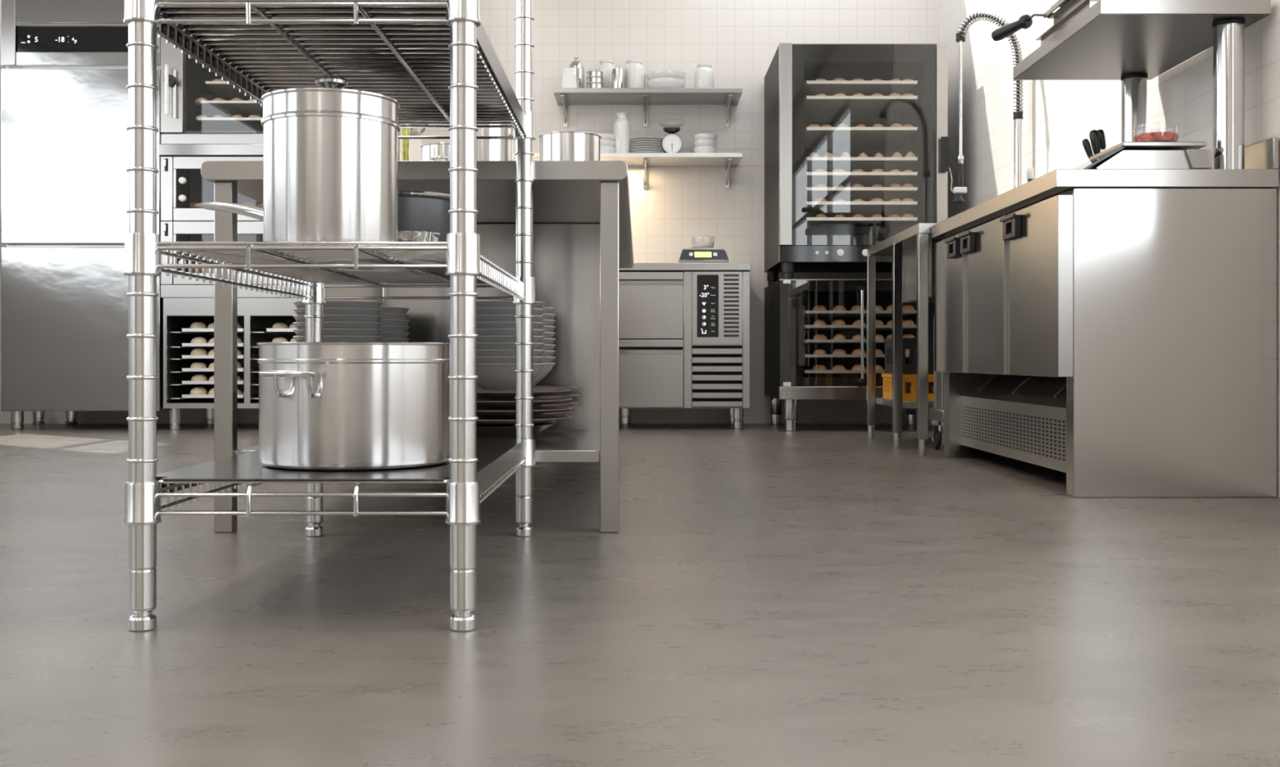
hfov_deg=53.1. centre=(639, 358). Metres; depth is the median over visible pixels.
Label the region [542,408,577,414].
platter
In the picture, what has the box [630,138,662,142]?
plate
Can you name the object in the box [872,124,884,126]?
roll
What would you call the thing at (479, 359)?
bowl
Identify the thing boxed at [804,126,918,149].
tray
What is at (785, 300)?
oven
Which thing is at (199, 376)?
dough ball
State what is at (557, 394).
platter
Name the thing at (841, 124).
roll
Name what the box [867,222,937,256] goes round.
countertop
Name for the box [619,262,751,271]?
countertop
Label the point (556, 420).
bowl
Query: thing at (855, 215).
roll
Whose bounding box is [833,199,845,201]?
bread roll
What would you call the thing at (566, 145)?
pot
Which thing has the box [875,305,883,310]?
roll
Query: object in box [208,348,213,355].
dough ball
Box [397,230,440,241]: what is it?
dish
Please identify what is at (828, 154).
roll
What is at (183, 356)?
tray
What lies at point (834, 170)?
bread roll
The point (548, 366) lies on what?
bowl
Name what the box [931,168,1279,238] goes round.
countertop
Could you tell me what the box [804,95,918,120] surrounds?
tray
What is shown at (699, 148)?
bowl
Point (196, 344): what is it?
tray
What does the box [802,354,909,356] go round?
tray
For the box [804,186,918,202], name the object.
tray
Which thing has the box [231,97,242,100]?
bread roll
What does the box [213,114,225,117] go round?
bread roll
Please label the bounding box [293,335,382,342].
bowl
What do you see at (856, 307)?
roll
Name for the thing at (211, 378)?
dough ball
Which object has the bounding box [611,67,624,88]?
steel cup
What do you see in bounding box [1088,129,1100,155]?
kitchen knife
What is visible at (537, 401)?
platter
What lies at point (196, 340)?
dough ball
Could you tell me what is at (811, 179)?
tray
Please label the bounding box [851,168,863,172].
bread roll
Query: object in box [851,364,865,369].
roll
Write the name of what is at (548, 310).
bowl
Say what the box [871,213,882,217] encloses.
roll
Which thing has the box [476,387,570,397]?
platter
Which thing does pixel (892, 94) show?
bread roll
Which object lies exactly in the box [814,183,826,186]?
roll
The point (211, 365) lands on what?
dough ball
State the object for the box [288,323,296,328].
dough ball
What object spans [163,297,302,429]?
stand
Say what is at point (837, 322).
roll
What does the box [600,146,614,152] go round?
bowl
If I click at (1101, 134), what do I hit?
kitchen knife
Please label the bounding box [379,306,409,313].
bowl
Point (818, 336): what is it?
roll
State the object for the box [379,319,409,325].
bowl
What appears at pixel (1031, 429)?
grille
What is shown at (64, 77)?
fridge
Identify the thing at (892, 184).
roll
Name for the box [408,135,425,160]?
canister
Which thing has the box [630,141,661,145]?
plate
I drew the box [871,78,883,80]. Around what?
bread roll
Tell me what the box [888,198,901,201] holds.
bread roll
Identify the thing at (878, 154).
roll
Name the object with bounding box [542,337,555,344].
bowl
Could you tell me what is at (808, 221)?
tray
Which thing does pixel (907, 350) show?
roll
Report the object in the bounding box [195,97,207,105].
bread roll
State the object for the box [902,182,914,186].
roll
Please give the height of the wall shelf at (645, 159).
0.147 m
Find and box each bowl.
[293,300,382,308]
[293,307,382,315]
[293,314,382,322]
[293,321,382,328]
[293,328,383,336]
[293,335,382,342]
[378,331,409,337]
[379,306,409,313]
[379,312,409,319]
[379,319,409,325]
[379,325,409,332]
[379,337,409,342]
[399,124,429,136]
[476,300,546,308]
[476,307,546,315]
[476,314,545,322]
[476,321,545,328]
[476,328,546,335]
[476,335,545,342]
[476,342,545,349]
[476,349,545,356]
[476,356,546,363]
[476,363,546,389]
[476,422,554,437]
[533,362,555,386]
[541,350,555,356]
[542,306,555,313]
[542,313,555,319]
[542,319,555,325]
[542,325,555,332]
[542,331,555,337]
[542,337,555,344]
[542,344,555,350]
[542,356,555,362]
[546,419,559,422]
[597,133,614,140]
[600,139,614,146]
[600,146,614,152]
[646,69,686,79]
[646,77,686,88]
[691,236,715,248]
[693,133,716,140]
[693,139,716,146]
[693,146,716,152]
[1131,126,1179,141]
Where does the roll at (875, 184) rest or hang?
on the tray at (811, 193)
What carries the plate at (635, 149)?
on the plate at (644, 151)
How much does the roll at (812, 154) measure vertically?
0.044 m
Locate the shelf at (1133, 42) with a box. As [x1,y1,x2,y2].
[1013,0,1270,168]
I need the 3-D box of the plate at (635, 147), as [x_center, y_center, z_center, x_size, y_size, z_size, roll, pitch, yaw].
[0.033,-1.120,6.870,0.177,0.014,0.177,0,0,0]
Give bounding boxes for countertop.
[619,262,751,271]
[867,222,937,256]
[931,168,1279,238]
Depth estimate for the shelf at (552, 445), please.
2.75 m
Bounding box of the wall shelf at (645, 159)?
[512,152,742,188]
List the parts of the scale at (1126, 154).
display panel, weighing plate, support arm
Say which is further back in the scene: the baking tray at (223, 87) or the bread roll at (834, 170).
the baking tray at (223, 87)
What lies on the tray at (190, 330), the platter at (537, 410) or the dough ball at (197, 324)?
the dough ball at (197, 324)
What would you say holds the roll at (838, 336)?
on the tray at (804, 341)
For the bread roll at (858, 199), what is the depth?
6.37 m
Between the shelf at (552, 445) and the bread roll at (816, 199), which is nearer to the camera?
the shelf at (552, 445)
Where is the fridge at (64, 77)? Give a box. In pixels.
[0,0,204,429]
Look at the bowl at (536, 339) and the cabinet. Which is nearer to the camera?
the bowl at (536, 339)
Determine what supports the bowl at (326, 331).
in the bowl at (299, 325)
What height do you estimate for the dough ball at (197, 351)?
0.051 m
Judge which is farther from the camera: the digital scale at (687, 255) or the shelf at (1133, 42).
the digital scale at (687, 255)
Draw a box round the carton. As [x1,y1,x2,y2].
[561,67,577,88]
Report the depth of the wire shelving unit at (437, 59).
1.79 m
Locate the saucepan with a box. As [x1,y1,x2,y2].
[397,190,449,241]
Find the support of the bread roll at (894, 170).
on the tray at (811, 179)
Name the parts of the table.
leg, leg, leg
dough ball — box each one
[190,321,206,328]
[190,336,207,342]
[190,347,207,355]
[190,361,207,368]
[190,386,207,394]
[191,373,207,380]
[207,322,213,328]
[208,337,213,342]
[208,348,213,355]
[208,362,213,368]
[208,375,213,380]
[208,387,213,394]
[237,337,242,342]
[237,361,241,368]
[271,322,288,328]
[271,337,288,342]
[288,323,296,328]
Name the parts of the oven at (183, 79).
handle, handle mount, handle rail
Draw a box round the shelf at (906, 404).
[875,397,933,408]
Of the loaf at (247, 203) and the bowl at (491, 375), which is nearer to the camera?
the bowl at (491, 375)
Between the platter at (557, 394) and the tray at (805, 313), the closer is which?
the platter at (557, 394)
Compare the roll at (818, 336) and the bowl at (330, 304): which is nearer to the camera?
the bowl at (330, 304)
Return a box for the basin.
[902,238,945,302]
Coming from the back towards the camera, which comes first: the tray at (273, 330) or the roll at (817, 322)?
the tray at (273, 330)
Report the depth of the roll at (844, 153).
6.38 m
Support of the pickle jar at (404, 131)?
on the worktable
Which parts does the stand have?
tray rail, tray rail, tray rail, tray rail, tray rail, tray rail, panel, tray rail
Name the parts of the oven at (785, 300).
door frame, handle mount, handle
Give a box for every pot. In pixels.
[194,75,399,241]
[420,142,449,160]
[476,124,513,160]
[538,130,601,160]
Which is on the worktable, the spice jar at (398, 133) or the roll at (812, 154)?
the spice jar at (398, 133)
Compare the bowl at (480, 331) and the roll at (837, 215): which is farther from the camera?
the roll at (837, 215)
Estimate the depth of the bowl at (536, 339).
2.81 m
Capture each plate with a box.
[630,136,662,140]
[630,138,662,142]
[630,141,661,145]
[630,143,661,147]
[630,146,662,150]
[630,148,662,152]
[631,150,661,152]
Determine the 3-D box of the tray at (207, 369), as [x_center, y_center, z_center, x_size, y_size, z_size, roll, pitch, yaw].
[-2.154,0.057,6.700,0.316,0.016,0.500,0,0,0]
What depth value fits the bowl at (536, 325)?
2.81 m
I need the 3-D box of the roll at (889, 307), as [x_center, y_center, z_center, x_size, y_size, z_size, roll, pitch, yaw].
[1.267,-0.248,6.405,0.067,0.042,0.071,0,0,-17]
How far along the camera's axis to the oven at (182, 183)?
6.40 m
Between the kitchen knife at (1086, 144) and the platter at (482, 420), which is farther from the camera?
the kitchen knife at (1086, 144)
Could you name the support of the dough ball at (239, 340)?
on the tray at (196, 344)
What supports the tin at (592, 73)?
on the tin at (589, 79)
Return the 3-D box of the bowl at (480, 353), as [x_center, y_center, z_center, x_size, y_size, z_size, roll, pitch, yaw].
[-0.314,0.010,2.900,0.200,0.058,0.200,0,0,0]
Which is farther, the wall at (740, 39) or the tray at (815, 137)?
the wall at (740, 39)
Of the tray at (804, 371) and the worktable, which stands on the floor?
the worktable
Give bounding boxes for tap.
[948,10,1022,203]
[1026,167,1034,182]
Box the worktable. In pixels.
[200,160,633,532]
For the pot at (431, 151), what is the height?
0.173 m
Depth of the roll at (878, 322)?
6.38 m
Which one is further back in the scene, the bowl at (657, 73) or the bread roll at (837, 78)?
the bowl at (657, 73)
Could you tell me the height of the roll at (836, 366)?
0.039 m
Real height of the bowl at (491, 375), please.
0.058 m
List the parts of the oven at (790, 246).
control panel, knob, door frame, knob, handle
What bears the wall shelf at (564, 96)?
attached to the wall at (740, 39)
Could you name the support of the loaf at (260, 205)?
on the oven at (182, 183)
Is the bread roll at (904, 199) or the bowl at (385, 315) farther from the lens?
the bread roll at (904, 199)
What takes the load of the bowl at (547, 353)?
on the bowl at (548, 359)
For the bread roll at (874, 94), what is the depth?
6.38 m
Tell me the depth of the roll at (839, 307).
6.38 m
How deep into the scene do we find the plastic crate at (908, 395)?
5.24 m
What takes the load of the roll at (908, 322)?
on the tray at (805, 327)
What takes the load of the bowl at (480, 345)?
on the bowl at (480, 353)
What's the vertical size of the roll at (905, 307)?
0.041 m
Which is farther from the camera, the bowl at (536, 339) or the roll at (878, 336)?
the roll at (878, 336)
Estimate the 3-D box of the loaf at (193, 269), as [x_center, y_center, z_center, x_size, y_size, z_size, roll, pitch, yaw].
[-2.252,-0.448,6.490,0.083,0.037,0.087,0,0,26]
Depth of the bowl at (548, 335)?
3.18 m
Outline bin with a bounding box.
[928,371,943,448]
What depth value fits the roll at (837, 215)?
6.38 m
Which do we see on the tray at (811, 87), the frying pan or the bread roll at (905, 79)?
the bread roll at (905, 79)
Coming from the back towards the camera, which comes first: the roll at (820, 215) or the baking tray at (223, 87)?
the baking tray at (223, 87)
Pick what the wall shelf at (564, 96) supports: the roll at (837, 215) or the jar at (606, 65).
the jar at (606, 65)
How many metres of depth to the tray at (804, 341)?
6.36 m
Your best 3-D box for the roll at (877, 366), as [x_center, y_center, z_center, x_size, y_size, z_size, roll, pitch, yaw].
[1.182,0.051,6.405,0.067,0.039,0.071,0,0,12]
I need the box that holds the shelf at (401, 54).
[156,7,526,136]
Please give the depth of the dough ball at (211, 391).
6.48 m
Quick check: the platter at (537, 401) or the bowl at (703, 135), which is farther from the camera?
the bowl at (703, 135)
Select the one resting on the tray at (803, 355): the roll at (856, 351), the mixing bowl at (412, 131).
the roll at (856, 351)
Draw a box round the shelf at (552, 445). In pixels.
[234,428,599,462]
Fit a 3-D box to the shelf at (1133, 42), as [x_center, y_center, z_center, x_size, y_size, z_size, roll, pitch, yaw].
[1.416,-0.711,3.710,0.441,0.443,0.780,0,0,0]
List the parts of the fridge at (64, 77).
panel, display panel, door, door, rail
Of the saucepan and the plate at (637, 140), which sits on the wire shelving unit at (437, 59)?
the saucepan
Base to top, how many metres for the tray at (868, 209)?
0.016 m
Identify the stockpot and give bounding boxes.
[256,342,449,470]
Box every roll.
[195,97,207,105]
[195,115,208,122]
[213,97,224,100]
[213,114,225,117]
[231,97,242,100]
[231,115,243,117]
[248,115,261,117]
[808,124,819,126]
[808,151,819,156]
[812,364,826,369]
[813,168,826,172]
[813,198,826,201]
[813,305,826,310]
[813,320,826,324]
[813,333,826,339]
[813,348,826,354]
[814,78,826,80]
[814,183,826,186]
[815,213,826,217]
[824,152,833,156]
[831,168,845,172]
[831,319,845,324]
[831,364,845,369]
[832,77,845,80]
[832,304,846,310]
[832,333,846,339]
[832,348,846,354]
[833,93,845,95]
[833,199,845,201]
[833,213,844,217]
[837,123,848,126]
[840,151,850,156]
[850,304,865,310]
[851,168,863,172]
[851,348,866,354]
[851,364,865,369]
[852,78,864,80]
[852,183,863,186]
[852,198,864,201]
[852,213,864,217]
[852,320,865,324]
[852,333,865,339]
[853,93,864,95]
[858,152,867,156]
[869,197,884,201]
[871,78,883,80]
[871,93,883,95]
[871,168,884,172]
[871,183,883,186]
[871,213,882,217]
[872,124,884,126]
[874,152,884,156]
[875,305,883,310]
[875,319,883,324]
[875,333,884,339]
[875,348,883,354]
[875,364,883,369]
[885,304,892,310]
[886,320,892,324]
[886,333,892,338]
[888,168,901,172]
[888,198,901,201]
[888,213,900,217]
[889,93,901,95]
[889,183,902,186]
[890,123,902,126]
[892,151,902,156]
[901,198,914,201]
[902,78,913,80]
[902,124,913,126]
[902,169,913,172]
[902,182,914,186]
[902,213,914,217]
[902,304,915,310]
[902,319,914,324]
[902,333,915,337]
[905,151,915,156]
[905,348,909,354]
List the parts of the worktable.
leg, leg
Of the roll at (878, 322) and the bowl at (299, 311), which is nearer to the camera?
the bowl at (299, 311)
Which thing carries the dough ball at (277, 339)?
on the tray
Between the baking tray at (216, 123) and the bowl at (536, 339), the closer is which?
the bowl at (536, 339)
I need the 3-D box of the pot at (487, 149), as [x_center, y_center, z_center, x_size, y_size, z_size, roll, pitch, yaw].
[-0.372,-0.499,3.200,0.168,0.187,0.142,0,0,0]
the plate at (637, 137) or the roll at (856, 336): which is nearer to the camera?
the roll at (856, 336)
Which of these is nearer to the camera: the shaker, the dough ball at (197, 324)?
the dough ball at (197, 324)
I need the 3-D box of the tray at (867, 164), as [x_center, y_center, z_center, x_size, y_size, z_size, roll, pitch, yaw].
[1.103,-0.992,6.652,0.558,0.016,0.595,0,0,0]
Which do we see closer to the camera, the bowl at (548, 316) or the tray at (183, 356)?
the bowl at (548, 316)
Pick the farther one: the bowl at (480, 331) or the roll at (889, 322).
the roll at (889, 322)
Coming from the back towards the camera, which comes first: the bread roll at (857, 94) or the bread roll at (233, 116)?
the bread roll at (233, 116)
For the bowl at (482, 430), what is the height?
0.043 m
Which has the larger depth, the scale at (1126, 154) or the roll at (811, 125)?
the roll at (811, 125)
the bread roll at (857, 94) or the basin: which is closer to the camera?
the basin
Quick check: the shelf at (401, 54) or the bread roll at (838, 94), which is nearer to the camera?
the shelf at (401, 54)
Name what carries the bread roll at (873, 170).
on the tray at (811, 179)
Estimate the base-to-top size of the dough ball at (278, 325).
0.044 m
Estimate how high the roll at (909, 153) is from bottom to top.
0.048 m
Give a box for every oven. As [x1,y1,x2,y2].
[159,133,302,297]
[160,36,263,133]
[764,42,948,285]
[764,279,940,431]
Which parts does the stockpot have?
handle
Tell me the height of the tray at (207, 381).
0.016 m
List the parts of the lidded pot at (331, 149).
handle, lid, knob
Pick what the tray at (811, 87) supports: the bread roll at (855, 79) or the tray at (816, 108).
the bread roll at (855, 79)
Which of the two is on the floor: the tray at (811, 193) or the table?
the table
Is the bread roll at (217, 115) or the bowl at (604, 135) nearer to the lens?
the bread roll at (217, 115)
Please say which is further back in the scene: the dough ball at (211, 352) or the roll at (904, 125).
the dough ball at (211, 352)
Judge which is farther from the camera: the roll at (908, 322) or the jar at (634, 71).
the jar at (634, 71)
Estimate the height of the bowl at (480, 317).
0.058 m
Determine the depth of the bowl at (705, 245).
6.54 m
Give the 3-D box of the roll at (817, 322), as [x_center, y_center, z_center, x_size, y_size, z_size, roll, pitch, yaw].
[0.899,-0.174,6.405,0.069,0.039,0.066,0,0,-11]
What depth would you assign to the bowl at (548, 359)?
3.18 m
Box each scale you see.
[657,119,685,152]
[678,248,728,262]
[1075,141,1212,168]
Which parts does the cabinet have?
door, handle, door trim, handle, leg panel, door, door trim, handle, door, panel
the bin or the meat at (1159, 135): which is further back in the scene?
the bin
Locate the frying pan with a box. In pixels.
[991,0,1069,40]
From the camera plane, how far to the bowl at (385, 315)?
3.17 m
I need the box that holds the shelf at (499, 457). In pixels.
[156,436,526,494]
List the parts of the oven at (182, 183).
knob, knob, knob panel, knob panel, rail, chamber rail, chamber rail, chamber rail, rail, chamber rail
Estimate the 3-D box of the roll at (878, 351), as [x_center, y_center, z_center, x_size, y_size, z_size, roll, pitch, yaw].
[1.183,-0.029,6.405,0.069,0.040,0.066,0,0,35]
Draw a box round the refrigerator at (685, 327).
[619,262,751,428]
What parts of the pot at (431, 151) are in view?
handle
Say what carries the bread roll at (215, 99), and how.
on the baking tray at (227, 108)
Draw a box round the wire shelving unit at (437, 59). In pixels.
[123,0,535,631]
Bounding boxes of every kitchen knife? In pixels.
[1082,138,1093,159]
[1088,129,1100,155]
[1097,128,1106,150]
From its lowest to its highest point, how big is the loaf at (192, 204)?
0.037 m
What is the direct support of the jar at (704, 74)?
on the wall shelf at (564, 96)
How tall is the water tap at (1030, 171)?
0.262 m
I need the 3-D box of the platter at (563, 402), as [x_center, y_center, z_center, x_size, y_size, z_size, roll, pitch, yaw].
[-0.315,0.119,3.223,0.321,0.016,0.321,0,0,0]
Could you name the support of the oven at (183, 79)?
on the oven at (182, 183)
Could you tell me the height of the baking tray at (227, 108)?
0.013 m
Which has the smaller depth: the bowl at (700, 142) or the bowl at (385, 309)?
the bowl at (385, 309)
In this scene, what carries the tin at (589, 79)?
on the tin at (591, 85)
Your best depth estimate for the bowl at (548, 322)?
3.18 m
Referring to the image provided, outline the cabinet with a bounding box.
[931,137,1279,497]
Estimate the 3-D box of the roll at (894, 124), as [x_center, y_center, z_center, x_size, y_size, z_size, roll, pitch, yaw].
[1.283,-1.155,6.400,0.067,0.040,0.064,0,0,12]
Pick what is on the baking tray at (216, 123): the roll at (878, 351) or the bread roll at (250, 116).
the bread roll at (250, 116)
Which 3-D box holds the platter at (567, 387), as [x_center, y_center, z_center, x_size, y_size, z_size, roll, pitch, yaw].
[-0.315,0.079,3.224,0.321,0.016,0.321,0,0,0]
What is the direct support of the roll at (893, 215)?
on the tray at (808, 221)
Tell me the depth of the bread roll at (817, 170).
6.37 m
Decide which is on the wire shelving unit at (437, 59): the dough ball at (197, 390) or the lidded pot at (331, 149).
the lidded pot at (331, 149)
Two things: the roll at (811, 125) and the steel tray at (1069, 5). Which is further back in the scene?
the roll at (811, 125)
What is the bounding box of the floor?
[0,423,1279,766]
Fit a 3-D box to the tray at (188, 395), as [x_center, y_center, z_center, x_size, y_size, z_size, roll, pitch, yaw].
[-2.154,0.190,6.700,0.316,0.016,0.500,0,0,0]
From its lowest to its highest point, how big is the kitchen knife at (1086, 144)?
0.063 m
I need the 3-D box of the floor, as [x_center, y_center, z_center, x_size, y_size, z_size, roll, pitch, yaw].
[-0.973,0.410,1.745,5.455,0.100,10.890,0,0,0]
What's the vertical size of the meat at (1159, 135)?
0.054 m
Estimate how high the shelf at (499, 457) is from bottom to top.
0.035 m
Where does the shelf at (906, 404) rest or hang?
attached to the table
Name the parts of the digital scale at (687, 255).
weighing plate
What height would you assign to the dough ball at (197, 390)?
0.051 m
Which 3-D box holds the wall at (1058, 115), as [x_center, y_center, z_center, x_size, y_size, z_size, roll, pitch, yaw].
[1.705,-1.140,1.745,0.100,3.000,10.690,0,0,0]
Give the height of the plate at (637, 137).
0.014 m
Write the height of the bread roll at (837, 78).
0.036 m
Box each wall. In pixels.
[0,0,938,423]
[938,0,1279,497]
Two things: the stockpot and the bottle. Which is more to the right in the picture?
the bottle
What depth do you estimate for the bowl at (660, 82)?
6.80 m
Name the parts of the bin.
plate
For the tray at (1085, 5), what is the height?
0.034 m
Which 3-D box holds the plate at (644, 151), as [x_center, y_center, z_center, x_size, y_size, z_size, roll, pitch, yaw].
[0.035,-1.094,6.870,0.177,0.014,0.177,0,0,0]
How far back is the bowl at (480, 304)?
2.81 m
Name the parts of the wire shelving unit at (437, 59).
post, post, wire shelf, wire shelf, wire shelf, post, post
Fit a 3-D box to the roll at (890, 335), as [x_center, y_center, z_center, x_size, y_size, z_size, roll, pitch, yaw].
[1.265,-0.103,6.405,0.067,0.041,0.070,0,0,-2]
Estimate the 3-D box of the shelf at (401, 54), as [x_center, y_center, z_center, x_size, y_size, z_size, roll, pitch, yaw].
[-0.448,-0.465,2.153,0.440,0.035,0.906,0,0,0]
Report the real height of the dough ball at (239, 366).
0.051 m
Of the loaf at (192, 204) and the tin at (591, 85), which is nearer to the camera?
the loaf at (192, 204)
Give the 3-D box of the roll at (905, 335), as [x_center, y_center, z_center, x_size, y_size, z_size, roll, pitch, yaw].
[1.341,-0.102,6.405,0.066,0.040,0.070,0,0,-10]
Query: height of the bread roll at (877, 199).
0.036 m
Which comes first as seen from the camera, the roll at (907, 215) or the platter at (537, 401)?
the platter at (537, 401)
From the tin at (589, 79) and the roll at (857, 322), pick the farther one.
the tin at (589, 79)
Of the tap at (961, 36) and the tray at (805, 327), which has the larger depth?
the tray at (805, 327)
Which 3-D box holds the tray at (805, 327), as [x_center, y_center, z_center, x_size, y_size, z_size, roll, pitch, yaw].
[1.104,-0.160,6.652,0.575,0.014,0.595,0,0,0]
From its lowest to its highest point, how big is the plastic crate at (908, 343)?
0.150 m
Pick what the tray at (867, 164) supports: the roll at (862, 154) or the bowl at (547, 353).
the roll at (862, 154)
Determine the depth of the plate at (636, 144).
6.80 m
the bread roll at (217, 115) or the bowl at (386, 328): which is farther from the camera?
the bread roll at (217, 115)
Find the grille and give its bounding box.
[960,395,1066,472]
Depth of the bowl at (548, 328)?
3.19 m
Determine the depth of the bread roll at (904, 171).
6.37 m
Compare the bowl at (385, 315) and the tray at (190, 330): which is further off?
the tray at (190, 330)
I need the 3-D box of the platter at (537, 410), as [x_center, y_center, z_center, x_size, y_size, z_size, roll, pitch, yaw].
[-0.312,0.119,2.898,0.321,0.016,0.321,0,0,0]
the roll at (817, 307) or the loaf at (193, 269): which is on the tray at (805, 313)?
the roll at (817, 307)
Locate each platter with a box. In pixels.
[476,385,578,389]
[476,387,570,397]
[476,396,572,406]
[476,404,573,416]
[476,413,571,425]
[538,392,579,397]
[542,400,578,405]
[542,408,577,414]
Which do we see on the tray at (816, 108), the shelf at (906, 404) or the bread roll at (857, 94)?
the bread roll at (857, 94)
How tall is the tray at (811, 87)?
0.016 m
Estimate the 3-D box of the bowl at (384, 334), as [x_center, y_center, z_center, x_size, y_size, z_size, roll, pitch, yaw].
[-0.681,-0.036,3.225,0.200,0.058,0.200,0,0,0]
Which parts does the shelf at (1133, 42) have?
post, underside panel, post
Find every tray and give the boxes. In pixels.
[181,378,244,383]
[181,391,244,397]
[182,328,244,333]
[182,342,244,346]
[182,355,244,358]
[182,367,244,371]
[196,117,263,130]
[200,100,262,117]
[204,80,250,100]
[266,328,297,333]
[802,310,916,316]
[802,324,916,330]
[802,339,884,343]
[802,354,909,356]
[802,368,884,373]
[804,80,917,97]
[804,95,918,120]
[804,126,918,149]
[804,156,918,173]
[804,172,917,188]
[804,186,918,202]
[804,201,917,217]
[804,217,918,226]
[1035,0,1098,45]
[1048,0,1084,24]
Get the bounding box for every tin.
[586,70,603,77]
[586,76,603,84]
[586,82,603,88]
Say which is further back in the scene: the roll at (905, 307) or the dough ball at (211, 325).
the dough ball at (211, 325)
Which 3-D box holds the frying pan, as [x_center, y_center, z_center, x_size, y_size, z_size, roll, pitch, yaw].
[1.206,-1.010,3.686,0.136,0.055,0.602,0,0,-10]
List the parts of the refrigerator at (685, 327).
drawer rail, drawer rail, drawer, drawer, control panel, machine panel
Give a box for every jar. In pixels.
[397,132,399,160]
[400,124,409,160]
[596,58,615,88]
[623,58,645,88]
[694,62,714,88]
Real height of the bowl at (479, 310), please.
0.058 m
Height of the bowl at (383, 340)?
0.058 m
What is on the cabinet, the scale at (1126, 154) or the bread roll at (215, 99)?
the scale at (1126, 154)
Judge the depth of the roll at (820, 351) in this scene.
6.38 m
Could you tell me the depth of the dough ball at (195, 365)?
6.49 m
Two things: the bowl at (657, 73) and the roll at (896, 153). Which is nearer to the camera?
the roll at (896, 153)
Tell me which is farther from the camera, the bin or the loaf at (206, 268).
the loaf at (206, 268)
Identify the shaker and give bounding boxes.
[568,55,584,88]
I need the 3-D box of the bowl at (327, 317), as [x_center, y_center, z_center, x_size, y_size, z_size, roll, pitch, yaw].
[-0.683,-0.067,2.900,0.200,0.058,0.200,0,0,0]
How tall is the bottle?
0.225 m
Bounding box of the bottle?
[613,112,630,152]
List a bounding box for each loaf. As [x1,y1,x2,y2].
[189,202,200,208]
[191,267,202,272]
[205,267,213,272]
[241,202,255,205]
[257,202,263,207]
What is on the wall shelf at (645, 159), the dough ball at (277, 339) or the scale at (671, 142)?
the scale at (671, 142)
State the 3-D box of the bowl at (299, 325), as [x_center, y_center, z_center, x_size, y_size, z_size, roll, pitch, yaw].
[-0.683,-0.052,2.900,0.200,0.058,0.200,0,0,0]
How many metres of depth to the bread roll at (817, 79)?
6.38 m
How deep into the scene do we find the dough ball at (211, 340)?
6.48 m
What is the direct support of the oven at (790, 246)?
on the oven at (785, 300)
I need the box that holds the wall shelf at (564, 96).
[553,88,742,127]
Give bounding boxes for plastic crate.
[881,373,933,400]
[883,337,933,373]
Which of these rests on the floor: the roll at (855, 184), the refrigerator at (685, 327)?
the refrigerator at (685, 327)
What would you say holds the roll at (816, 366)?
on the tray at (804, 371)
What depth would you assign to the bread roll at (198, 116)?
6.53 m
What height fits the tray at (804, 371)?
0.014 m
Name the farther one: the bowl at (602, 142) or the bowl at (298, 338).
the bowl at (602, 142)
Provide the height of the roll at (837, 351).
0.039 m
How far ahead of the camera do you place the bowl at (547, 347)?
3.18 m
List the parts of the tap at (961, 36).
lever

